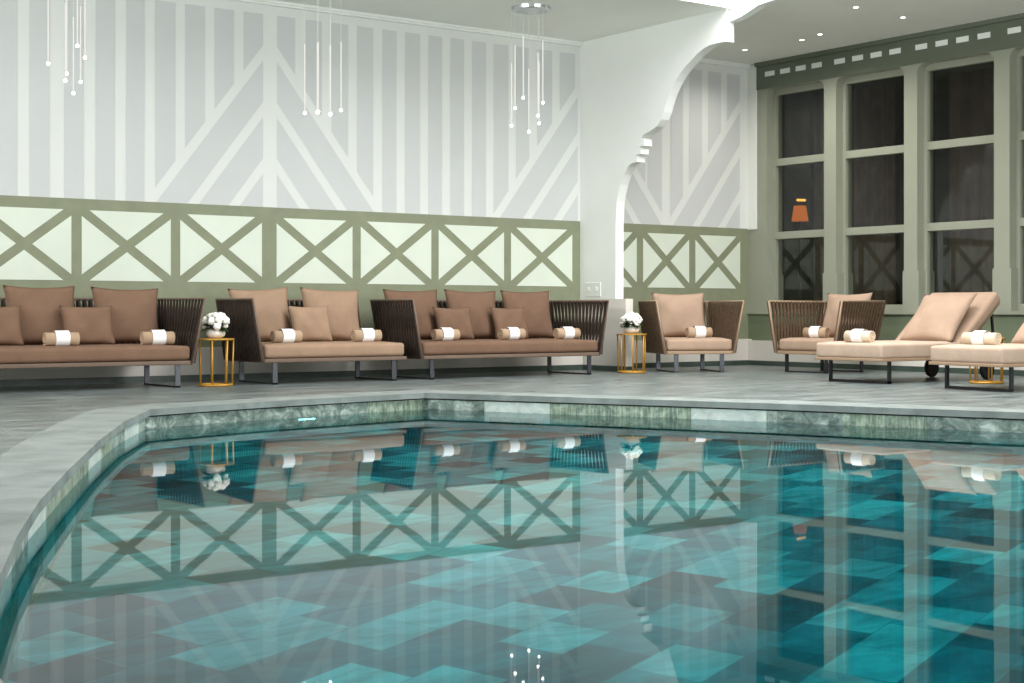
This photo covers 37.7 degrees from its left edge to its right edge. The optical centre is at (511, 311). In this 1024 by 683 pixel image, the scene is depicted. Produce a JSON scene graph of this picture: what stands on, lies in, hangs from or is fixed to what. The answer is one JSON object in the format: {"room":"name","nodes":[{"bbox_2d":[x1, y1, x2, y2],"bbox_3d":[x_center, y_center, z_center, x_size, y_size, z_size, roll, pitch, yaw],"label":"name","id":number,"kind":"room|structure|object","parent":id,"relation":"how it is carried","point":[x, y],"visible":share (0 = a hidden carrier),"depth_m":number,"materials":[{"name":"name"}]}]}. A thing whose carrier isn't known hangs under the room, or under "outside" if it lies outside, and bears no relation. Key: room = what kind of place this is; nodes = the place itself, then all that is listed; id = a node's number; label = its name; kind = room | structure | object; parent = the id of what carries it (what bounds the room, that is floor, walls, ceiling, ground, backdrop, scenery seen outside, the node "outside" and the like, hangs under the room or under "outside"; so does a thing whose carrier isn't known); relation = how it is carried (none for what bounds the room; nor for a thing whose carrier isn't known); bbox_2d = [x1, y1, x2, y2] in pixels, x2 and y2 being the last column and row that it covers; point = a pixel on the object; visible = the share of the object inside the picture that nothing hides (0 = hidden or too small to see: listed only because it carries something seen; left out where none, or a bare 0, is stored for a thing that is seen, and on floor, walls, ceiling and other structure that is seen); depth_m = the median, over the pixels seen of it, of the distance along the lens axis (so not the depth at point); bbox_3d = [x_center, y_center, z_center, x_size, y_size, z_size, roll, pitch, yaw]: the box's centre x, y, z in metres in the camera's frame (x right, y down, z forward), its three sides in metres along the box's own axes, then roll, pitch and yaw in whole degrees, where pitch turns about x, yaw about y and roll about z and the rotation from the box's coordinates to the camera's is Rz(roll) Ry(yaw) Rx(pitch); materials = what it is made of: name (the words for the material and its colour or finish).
{"room":"indoor swimming pool","nodes":[
{"label":"indoor swimming pool","id":0,"kind":"room"},
{"bbox_2d":[0,0,747,346],"bbox_3d":[-2.617,-1.145,14.001,13.800,3.550,0.257,0,0,-36],"label":"wall","id":1,"kind":"structure","parent":0,"point":[185,160],"depth_m":14.38,"materials":[{"name":"white paint"}]},
{"bbox_2d":[0,360,747,386],"bbox_3d":[-2.646,0.602,13.785,13.500,0.056,0.072,0,0,-36],"label":"baseboard","id":2,"kind":"structure","parent":1,"relation":"attached to","point":[171,378],"depth_m":14.30,"materials":[{"name":"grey stone"}]},
{"bbox_2d":[0,339,751,379],"bbox_3d":[-2.649,0.450,13.790,13.500,0.249,0.060,0,0,-36],"label":"trim","id":3,"kind":"structure","parent":1,"relation":"attached to","point":[741,353],"depth_m":14.26,"materials":[{"name":"paint"}]},
{"bbox_2d":[230,0,750,68],"bbox_3d":[-2.651,-2.897,13.792,13.500,0.045,0.055,0,0,-36],"label":"trim","id":4,"kind":"structure","parent":1,"relation":"attached to","point":[275,3],"depth_m":15.11,"materials":[{"name":"white paint"}]},
{"bbox_2d":[583,365,631,370],"bbox_3d":[1.002,0.602,15.986,0.111,0.056,0.790,0,0,-36],"label":"baseboard","id":5,"kind":"structure","parent":1,"relation":"attached to","point":[593,367],"depth_m":15.90,"materials":[{"name":"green stone"}]},
{"bbox_2d":[0,365,1023,454],"bbox_3d":[3.236,0.780,8.397,16.700,0.300,16.300,0,0,-36],"label":"floor","id":6,"kind":"structure","parent":0,"point":[25,411],"depth_m":12.11,"materials":[{"name":"grey tile"}]},
{"bbox_2d":[0,297,205,387],"bbox_3d":[-3.770,0.256,12.196,2.354,0.749,0.904,0,0,-36],"label":"sofa","id":7,"kind":"object","parent":6,"relation":"on","point":[179,319],"visible":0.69,"depth_m":12.24,"materials":[{"name":"brown fabric"}]},
{"bbox_2d":[0,306,24,345],"bbox_3d":[-4.109,0.115,11.936,0.432,0.327,0.163,0,0,-34],"label":"cushion","id":8,"kind":"object","parent":7,"relation":"on","point":[10,326],"visible":1,"depth_m":11.96,"materials":[{"name":"brown fabric"}]},
{"bbox_2d":[3,285,74,343],"bbox_3d":[-3.868,0.034,12.318,0.600,0.499,0.213,0,0,-36],"label":"pillow","id":9,"kind":"object","parent":7,"relation":"on","point":[40,313],"visible":0.66,"depth_m":12.24,"materials":[{"name":"brown fabric"}]},
{"bbox_2d":[42,330,79,345],"bbox_3d":[-3.599,0.215,11.965,0.270,0.127,0.127,0,0,-35],"label":"rolled towel","id":10,"kind":"object","parent":7,"relation":"on","point":[60,337],"visible":1,"depth_m":11.92,"materials":[{"name":"beige fabric"}]},
{"bbox_2d":[59,306,115,343],"bbox_3d":[-3.503,0.115,12.377,0.450,0.327,0.164,0,0,-36],"label":"cushion","id":11,"kind":"object","parent":7,"relation":"on","point":[93,325],"visible":0.85,"depth_m":12.34,"materials":[{"name":"brown fabric"}]},
{"bbox_2d":[0,343,189,363],"bbox_3d":[-3.719,0.340,12.137,2.088,0.133,0.702,0,0,-36],"label":"seat cushion","id":12,"kind":"object","parent":7,"relation":"on","point":[128,353],"depth_m":12.03,"materials":[{"name":"brown fabric"}]},
{"bbox_2d":[91,287,158,342],"bbox_3d":[-3.276,0.038,12.745,0.600,0.499,0.216,0,0,-29],"label":"pillow","id":13,"kind":"object","parent":7,"relation":"on","point":[134,312],"visible":0.8,"depth_m":12.69,"materials":[{"name":"brown fabric"}]},
{"bbox_2d":[140,330,174,344],"bbox_3d":[-2.943,0.215,12.440,0.270,0.127,0.127,0,0,-33],"label":"rolled towel","id":14,"kind":"object","parent":7,"relation":"on","point":[158,337],"visible":1,"depth_m":12.39,"materials":[{"name":"beige fabric"}]},
{"bbox_2d":[198,338,234,386],"bbox_3d":[-2.509,0.428,12.693,0.316,0.403,0.316,0,0,-36],"label":"side table","id":15,"kind":"object","parent":6,"relation":"on","point":[211,384],"visible":0.97,"depth_m":12.60,"materials":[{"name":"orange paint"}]},
{"bbox_2d":[201,312,229,337],"bbox_3d":[-2.514,0.116,12.693,0.258,0.223,0.265,0,0,-28],"label":"flower arrangement","id":16,"kind":"object","parent":15,"relation":"on","point":[219,321],"visible":1,"depth_m":12.63,"materials":[{"name":"white plant"}]},
{"bbox_2d":[215,298,406,384],"bbox_3d":[-1.851,0.256,13.587,1.569,0.748,0.904,0,0,-36],"label":"sofa","id":17,"kind":"object","parent":6,"relation":"on","point":[243,326],"visible":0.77,"depth_m":13.19,"materials":[{"name":"beige fabric"}]},
{"bbox_2d":[227,287,290,340],"bbox_3d":[-2.257,0.034,13.489,0.612,0.519,0.208,0,0,-39],"label":"pillow","id":18,"kind":"object","parent":17,"relation":"on","point":[271,305],"visible":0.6,"depth_m":13.46,"materials":[{"name":"beige fabric"}]},
{"bbox_2d":[270,329,302,342],"bbox_3d":[-1.980,0.215,13.139,0.270,0.127,0.127,0,0,-37],"label":"rolled towel","id":19,"kind":"object","parent":17,"relation":"on","point":[282,335],"visible":1,"depth_m":13.09,"materials":[{"name":"beige fabric"}]},
{"bbox_2d":[288,306,332,340],"bbox_3d":[-1.828,0.112,13.593,0.420,0.332,0.168,0,0,-36],"label":"cushion","id":20,"kind":"object","parent":17,"relation":"on","point":[313,322],"visible":0.93,"depth_m":13.55,"materials":[{"name":"beige fabric"}]},
{"bbox_2d":[300,287,359,340],"bbox_3d":[-1.674,0.034,13.907,0.625,0.520,0.215,0,0,-31],"label":"pillow","id":21,"kind":"object","parent":17,"relation":"on","point":[342,305],"visible":0.7,"depth_m":13.88,"materials":[{"name":"beige fabric"}]},
{"bbox_2d":[262,341,403,358],"bbox_3d":[-1.754,0.340,13.561,1.418,0.133,0.702,0,0,-36],"label":"seat cushion","id":22,"kind":"object","parent":17,"relation":"on","point":[303,349],"depth_m":13.28,"materials":[{"name":"beige fabric"}]},
{"bbox_2d":[351,328,381,341],"bbox_3d":[-1.324,0.215,13.614,0.270,0.127,0.127,0,0,-33],"label":"rolled towel","id":23,"kind":"object","parent":17,"relation":"on","point":[363,334],"visible":1,"depth_m":13.56,"materials":[{"name":"beige fabric"}]},
{"bbox_2d":[370,299,608,379],"bbox_3d":[-0.229,0.256,14.763,2.352,0.749,0.904,0,0,-36],"label":"sofa","id":24,"kind":"object","parent":6,"relation":"on","point":[392,317],"visible":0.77,"depth_m":14.40,"materials":[{"name":"brown fabric"}]},
{"bbox_2d":[383,289,436,340],"bbox_3d":[-0.953,0.034,14.431,0.621,0.499,0.200,0,0,-37],"label":"pillow","id":25,"kind":"object","parent":24,"relation":"on","point":[424,301],"visible":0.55,"depth_m":14.42,"materials":[{"name":"brown fabric"}]},
{"bbox_2d":[431,328,459,340],"bbox_3d":[-0.628,0.215,14.119,0.270,0.127,0.127,0,0,-36],"label":"rolled towel","id":26,"kind":"object","parent":24,"relation":"on","point":[441,334],"visible":1,"depth_m":14.07,"materials":[{"name":"beige fabric"}]},
{"bbox_2d":[432,307,474,339],"bbox_3d":[-0.564,0.117,14.508,0.440,0.322,0.167,0,0,-36],"label":"cushion","id":27,"kind":"object","parent":24,"relation":"on","point":[454,318],"visible":0.84,"depth_m":14.47,"materials":[{"name":"brown fabric"}]},
{"bbox_2d":[444,289,494,338],"bbox_3d":[-0.391,0.034,14.839,0.619,0.509,0.213,0,0,-31],"label":"pillow","id":28,"kind":"object","parent":24,"relation":"on","point":[481,318],"visible":0.67,"depth_m":14.79,"materials":[{"name":"brown fabric"}]},
{"bbox_2d":[490,307,528,338],"bbox_3d":[-0.021,0.117,14.900,0.420,0.322,0.170,0,0,-36],"label":"cushion","id":29,"kind":"object","parent":24,"relation":"on","point":[503,318],"visible":0.69,"depth_m":14.84,"materials":[{"name":"brown fabric"}]},
{"bbox_2d":[421,338,597,354],"bbox_3d":[-0.178,0.340,14.703,2.086,0.133,0.702,0,0,-36],"label":"seat cushion","id":30,"kind":"object","parent":24,"relation":"on","point":[531,346],"depth_m":14.43,"materials":[{"name":"brown fabric"}]},
{"bbox_2d":[498,327,525,339],"bbox_3d":[-0.004,0.215,14.571,0.270,0.127,0.127,0,0,-35],"label":"rolled towel","id":31,"kind":"object","parent":24,"relation":"on","point":[509,333],"visible":1,"depth_m":14.52,"materials":[{"name":"beige fabric"}]},
{"bbox_2d":[500,290,553,337],"bbox_3d":[0.162,0.034,15.236,0.620,0.499,0.204,0,0,-36],"label":"pillow","id":32,"kind":"object","parent":24,"relation":"on","point":[535,304],"visible":0.73,"depth_m":15.20,"materials":[{"name":"brown fabric"}]},
{"bbox_2d":[553,327,580,338],"bbox_3d":[0.546,0.215,14.970,0.270,0.127,0.127,0,0,-32],"label":"rolled towel","id":33,"kind":"object","parent":24,"relation":"on","point":[562,332],"visible":1,"depth_m":14.92,"materials":[{"name":"beige fabric"}]},
{"bbox_2d":[616,333,646,372],"bbox_3d":[1.232,0.428,15.430,0.316,0.403,0.316,0,0,-36],"label":"side table","id":34,"kind":"object","parent":6,"relation":"on","point":[617,334],"visible":0.98,"depth_m":15.35,"materials":[{"name":"orange paint"}]},
{"bbox_2d":[620,312,642,333],"bbox_3d":[1.237,0.114,15.423,0.264,0.226,0.264,0,0,20],"label":"flower arrangement","id":35,"kind":"object","parent":34,"relation":"on","point":[635,319],"visible":1,"depth_m":15.37,"materials":[{"name":"white plant"}]},
{"bbox_2d":[638,300,743,372],"bbox_3d":[1.851,0.257,15.892,0.984,0.747,0.834,0,0,-13],"label":"armchair","id":36,"kind":"object","parent":6,"relation":"on","point":[724,319],"visible":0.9,"depth_m":15.63,"materials":[{"name":"beige fabric"}]},
{"bbox_2d":[651,293,704,336],"bbox_3d":[1.788,0.040,16.000,0.600,0.485,0.215,0,0,-13],"label":"pillow","id":37,"kind":"object","parent":36,"relation":"on","point":[677,312],"visible":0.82,"depth_m":15.94,"materials":[{"name":"beige fabric"}]},
{"bbox_2d":[664,337,731,350],"bbox_3d":[1.875,0.340,15.817,0.718,0.133,0.632,0,0,-13],"label":"seat cushion","id":38,"kind":"object","parent":36,"relation":"on","point":[670,343],"depth_m":15.52,"materials":[{"name":"beige fabric"}]},
{"bbox_2d":[685,326,712,337],"bbox_3d":[1.958,0.215,15.709,0.270,0.127,0.127,0,0,-17],"label":"rolled towel","id":39,"kind":"object","parent":36,"relation":"on","point":[695,331],"visible":1,"depth_m":15.66,"materials":[{"name":"beige fabric"}]},
{"bbox_2d":[767,300,885,373],"bbox_3d":[3.311,0.257,15.661,0.834,0.747,0.984,0,0,-40],"label":"armchair","id":40,"kind":"object","parent":6,"relation":"on","point":[790,338],"visible":0.57,"depth_m":15.57,"materials":[{"name":"beige fabric"}]},
{"bbox_2d":[779,337,833,350],"bbox_3d":[3.255,0.340,15.605,0.632,0.133,0.718,0,0,-40],"label":"seat cushion","id":41,"kind":"object","parent":40,"relation":"on","point":[788,343],"depth_m":15.47,"materials":[{"name":"beige fabric"}]},
{"bbox_2d":[803,326,829,337],"bbox_3d":[3.160,0.215,15.557,0.270,0.127,0.127,0,0,44],"label":"rolled towel","id":42,"kind":"object","parent":40,"relation":"on","point":[813,331],"visible":0.99,"depth_m":15.50,"materials":[{"name":"beige fabric"}]},
{"bbox_2d":[823,292,872,336],"bbox_3d":[3.487,0.043,15.661,0.225,0.481,0.580,0,0,-40],"label":"pillow","id":43,"kind":"object","parent":40,"relation":"on","point":[830,319],"visible":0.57,"depth_m":15.70,"materials":[{"name":"beige fabric"}]},
{"bbox_2d":[815,292,999,383],"bbox_3d":[3.765,0.225,13.801,2.000,0.811,0.770,0,0,-36],"label":"sun lounger","id":44,"kind":"object","parent":6,"relation":"on","point":[983,306],"visible":0.62,"depth_m":13.39,"materials":[{"name":"beige fabric"}]},
{"bbox_2d":[843,329,875,341],"bbox_3d":[3.078,0.218,13.266,0.127,0.127,0.270,0,0,-42],"label":"rolled towel","id":45,"kind":"object","parent":44,"relation":"on","point":[856,335],"visible":0.98,"depth_m":13.21,"materials":[{"name":"beige fabric"}]},
{"bbox_2d":[900,294,976,342],"bbox_3d":[3.935,0.058,13.850,0.373,0.444,0.600,0,0,-36],"label":"pillow","id":46,"kind":"object","parent":44,"relation":"on","point":[938,318],"visible":1,"depth_m":13.75,"materials":[{"name":"beige fabric"}]},
{"bbox_2d":[929,343,1023,391],"bbox_3d":[4.466,0.225,12.433,2.000,0.811,0.770,0,0,-30],"label":"sun lounger","id":47,"kind":"object","parent":6,"relation":"on","point":[1011,355],"visible":0.98,"depth_m":11.85,"materials":[{"name":"beige fabric"}]},
{"bbox_2d":[961,331,1001,344],"bbox_3d":[3.791,0.218,12.102,0.127,0.127,0.320,0,0,-36],"label":"rolled towel","id":48,"kind":"object","parent":47,"relation":"on","point":[975,337],"visible":0.93,"depth_m":12.05,"materials":[{"name":"beige fabric"}]},
{"bbox_2d":[1010,323,1023,343],"bbox_3d":[4.496,0.079,12.450,0.389,0.403,0.600,0,0,-30],"label":"pillow","id":49,"kind":"object","parent":47,"relation":"on","point":[1018,338],"visible":0.95,"depth_m":12.55,"materials":[{"name":"beige fabric"}]},
{"bbox_2d":[969,337,1005,383],"bbox_3d":[4.160,0.428,13.137,0.316,0.403,0.316,0,0,-36],"label":"side table","id":50,"kind":"object","parent":6,"relation":"on","point":[975,381],"visible":0.56,"depth_m":13.09,"materials":[{"name":"orange paint"}]},
{"bbox_2d":[7,399,1023,576],"bbox_3d":[1.567,1.330,5.801,8.120,1.300,12.124,0,0,-36],"label":"wall","id":51,"kind":"structure","parent":0,"point":[993,425],"depth_m":10.32,"materials":[{"name":"green tile"}]},
{"bbox_2d":[0,409,1023,682],"bbox_3d":[1.567,0.760,5.801,8.120,0.001,12.124,0,0,-36],"label":"pool water","id":52,"kind":"object","parent":51,"relation":"in","point":[422,545],"visible":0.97,"depth_m":4.71,"materials":[{"name":"teal liquid"}]},
{"bbox_2d":[0,390,1023,682],"bbox_3d":[1.556,0.651,5.816,8.771,0.042,12.816,0,0,-36],"label":"pool edge","id":53,"kind":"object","parent":51,"relation":"attached to","point":[33,471],"depth_m":9.17,"materials":[{"name":"stone"}]},
{"bbox_2d":[149,398,1023,420],"bbox_3d":[1.567,0.678,5.801,8.116,0.010,12.120,0,0,-36],"label":"trim","id":54,"kind":"structure","parent":51,"relation":"attached to","point":[420,398],"depth_m":10.49,"materials":[{"name":"stone"}]},
{"bbox_2d":[276,0,1023,64],"bbox_3d":[3.236,-2.980,8.397,16.700,0.120,16.300,0,0,-36],"label":"ceiling","id":55,"kind":"structure","parent":0,"point":[775,31],"depth_m":14.79,"materials":[{"name":"paint"}]},
{"bbox_2d":[46,0,86,94],"bbox_3d":[-3.461,-2.316,11.757,0.380,1.208,0.380,0,0,-36],"label":"pendant light","id":56,"kind":"object","parent":55,"relation":"hanging from","point":[77,45],"visible":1,"depth_m":11.76,"materials":[{"name":"clear glass"}]},
{"bbox_2d":[303,0,341,115],"bbox_3d":[-1.631,-2.306,13.083,0.380,1.228,0.380,0,0,-36],"label":"pendant light","id":57,"kind":"object","parent":55,"relation":"hanging from","point":[317,111],"visible":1,"depth_m":13.07,"materials":[{"name":"clear glass"}]},
{"bbox_2d":[510,3,550,132],"bbox_3d":[0.183,-2.314,14.398,0.380,1.211,0.380,0,0,-36],"label":"pendant light","id":58,"kind":"object","parent":55,"relation":"hanging from","point":[530,8],"visible":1,"depth_m":14.35,"materials":[{"name":"clear glass"}]},
{"bbox_2d":[580,9,733,298],"bbox_3d":[1.445,-1.528,15.402,0.110,2.785,2.255,0,0,-36],"label":"archway","id":59,"kind":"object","parent":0,"point":[631,82],"depth_m":15.78,"materials":[{"name":"white paint"}]},
{"bbox_2d":[585,282,600,296],"bbox_3d":[0.874,-0.235,16.085,0.013,0.150,0.255,0,0,-36],"label":"wall socket","id":60,"kind":"object","parent":59,"relation":"attached to","point":[591,289],"visible":1,"depth_m":16.07,"materials":[{"name":"white plastic"}]},
{"bbox_2d":[579,299,632,365],"bbox_3d":[0.999,0.221,15.990,0.098,0.707,0.780,0,0,-36],"label":"trim","id":61,"kind":"structure","parent":59,"relation":"attached to","point":[617,308],"depth_m":15.80,"materials":[{"name":"paint"}]},
{"bbox_2d":[729,0,784,22],"bbox_3d":[3.237,-2.885,12.995,0.100,0.170,3.744,0,0,-36],"label":"trim","id":62,"kind":"structure","parent":59,"relation":"attached to","point":[742,10],"depth_m":14.32,"materials":[{"name":"white paint"}]},
{"bbox_2d":[748,46,1023,343],"bbox_3d":[7.599,-1.145,11.375,0.260,3.550,16.000,0,0,-36],"label":"wall","id":63,"kind":"structure","parent":0,"point":[760,240],"depth_m":15.90,"materials":[{"name":"green paint"}]},
{"bbox_2d":[747,65,756,229],"bbox_3d":[2.837,-1.940,17.711,0.012,1.940,0.150,0,0,-36],"label":"trim","id":64,"kind":"structure","parent":63,"relation":"attached to","point":[751,72],"depth_m":17.71,"materials":[{"name":"white paint"}]},
{"bbox_2d":[773,82,823,310],"bbox_3d":[3.349,-1.304,17.250,0.065,2.597,0.888,0,0,-36],"label":"window","id":65,"kind":"structure","parent":63,"relation":"in","point":[777,162],"depth_m":17.56,"materials":[{"name":"green wood"}]},
{"bbox_2d":[843,69,903,310],"bbox_3d":[3.991,-1.304,16.364,0.065,2.597,0.946,0,0,-36],"label":"window","id":66,"kind":"structure","parent":63,"relation":"in","point":[899,149],"depth_m":16.62,"materials":[{"name":"green wood"}]},
{"bbox_2d":[746,311,1023,314],"bbox_3d":[7.587,0.011,11.366,0.290,0.038,16.000,0,0,-36],"label":"trim","id":67,"kind":"structure","parent":63,"relation":"attached to","point":[747,312],"depth_m":15.85,"materials":[{"name":"paint"}]},
{"bbox_2d":[748,360,1023,375],"bbox_3d":[7.464,0.602,11.277,0.072,0.056,16.000,0,0,-36],"label":"baseboard","id":68,"kind":"structure","parent":63,"relation":"attached to","point":[750,362],"depth_m":16.13,"materials":[{"name":"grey stone"}]},
{"bbox_2d":[748,340,1023,369],"bbox_3d":[7.469,0.457,11.281,0.060,0.234,16.000,0,0,-36],"label":"trim","id":69,"kind":"structure","parent":63,"relation":"attached to","point":[760,350],"depth_m":17.10,"materials":[{"name":"paint"}]},
{"bbox_2d":[754,13,1023,89],"bbox_3d":[7.519,-2.762,11.224,0.045,0.316,15.850,0,0,-36],"label":"trim","id":70,"kind":"structure","parent":63,"relation":"attached to","point":[1006,32],"depth_m":15.97,"materials":[{"name":"paint"}]},
{"bbox_2d":[924,54,993,294],"bbox_3d":[4.651,-1.304,15.454,0.065,2.597,0.953,0,0,-36],"label":"window","id":71,"kind":"structure","parent":63,"relation":"in","point":[987,139],"depth_m":15.74,"materials":[{"name":"green wood"}]},
{"bbox_2d":[1016,49,1023,310],"bbox_3d":[5.314,-1.304,14.539,0.065,2.597,0.945,0,0,-36],"label":"window","id":72,"kind":"structure","parent":63,"relation":"in","point":[1020,57],"depth_m":14.89,"materials":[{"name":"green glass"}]},
{"bbox_2d":[782,62,993,304],"bbox_3d":[6.231,-1.120,15.818,2.740,3.600,10.800,0,0,-36],"label":"wall","id":73,"kind":"structure","parent":0,"point":[797,108],"depth_m":19.63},
{"bbox_2d":[792,199,807,300],"bbox_3d":[3.825,-0.443,19.755,0.327,2.106,0.240,0,0,-36],"label":"floor lamp","id":74,"kind":"object","parent":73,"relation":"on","point":[799,215],"visible":0.62,"depth_m":19.68,"materials":[{"name":"orange metal"}]},
{"bbox_2d":[814,84,895,304],"bbox_3d":[4.097,-1.020,18.038,0.082,3.300,1.300,0,0,-36],"label":"curtain","id":75,"kind":"object","parent":73,"relation":"hanging from","point":[873,108],"visible":0.46,"depth_m":17.82,"materials":[{"name":"black fabric"}]},
{"bbox_2d":[950,68,993,292],"bbox_3d":[5.213,-1.020,16.500,0.082,3.300,0.900,0,0,-36],"label":"curtain","id":76,"kind":"object","parent":73,"relation":"hanging from","point":[971,93],"visible":0.33,"depth_m":16.59,"materials":[{"name":"black fabric"}]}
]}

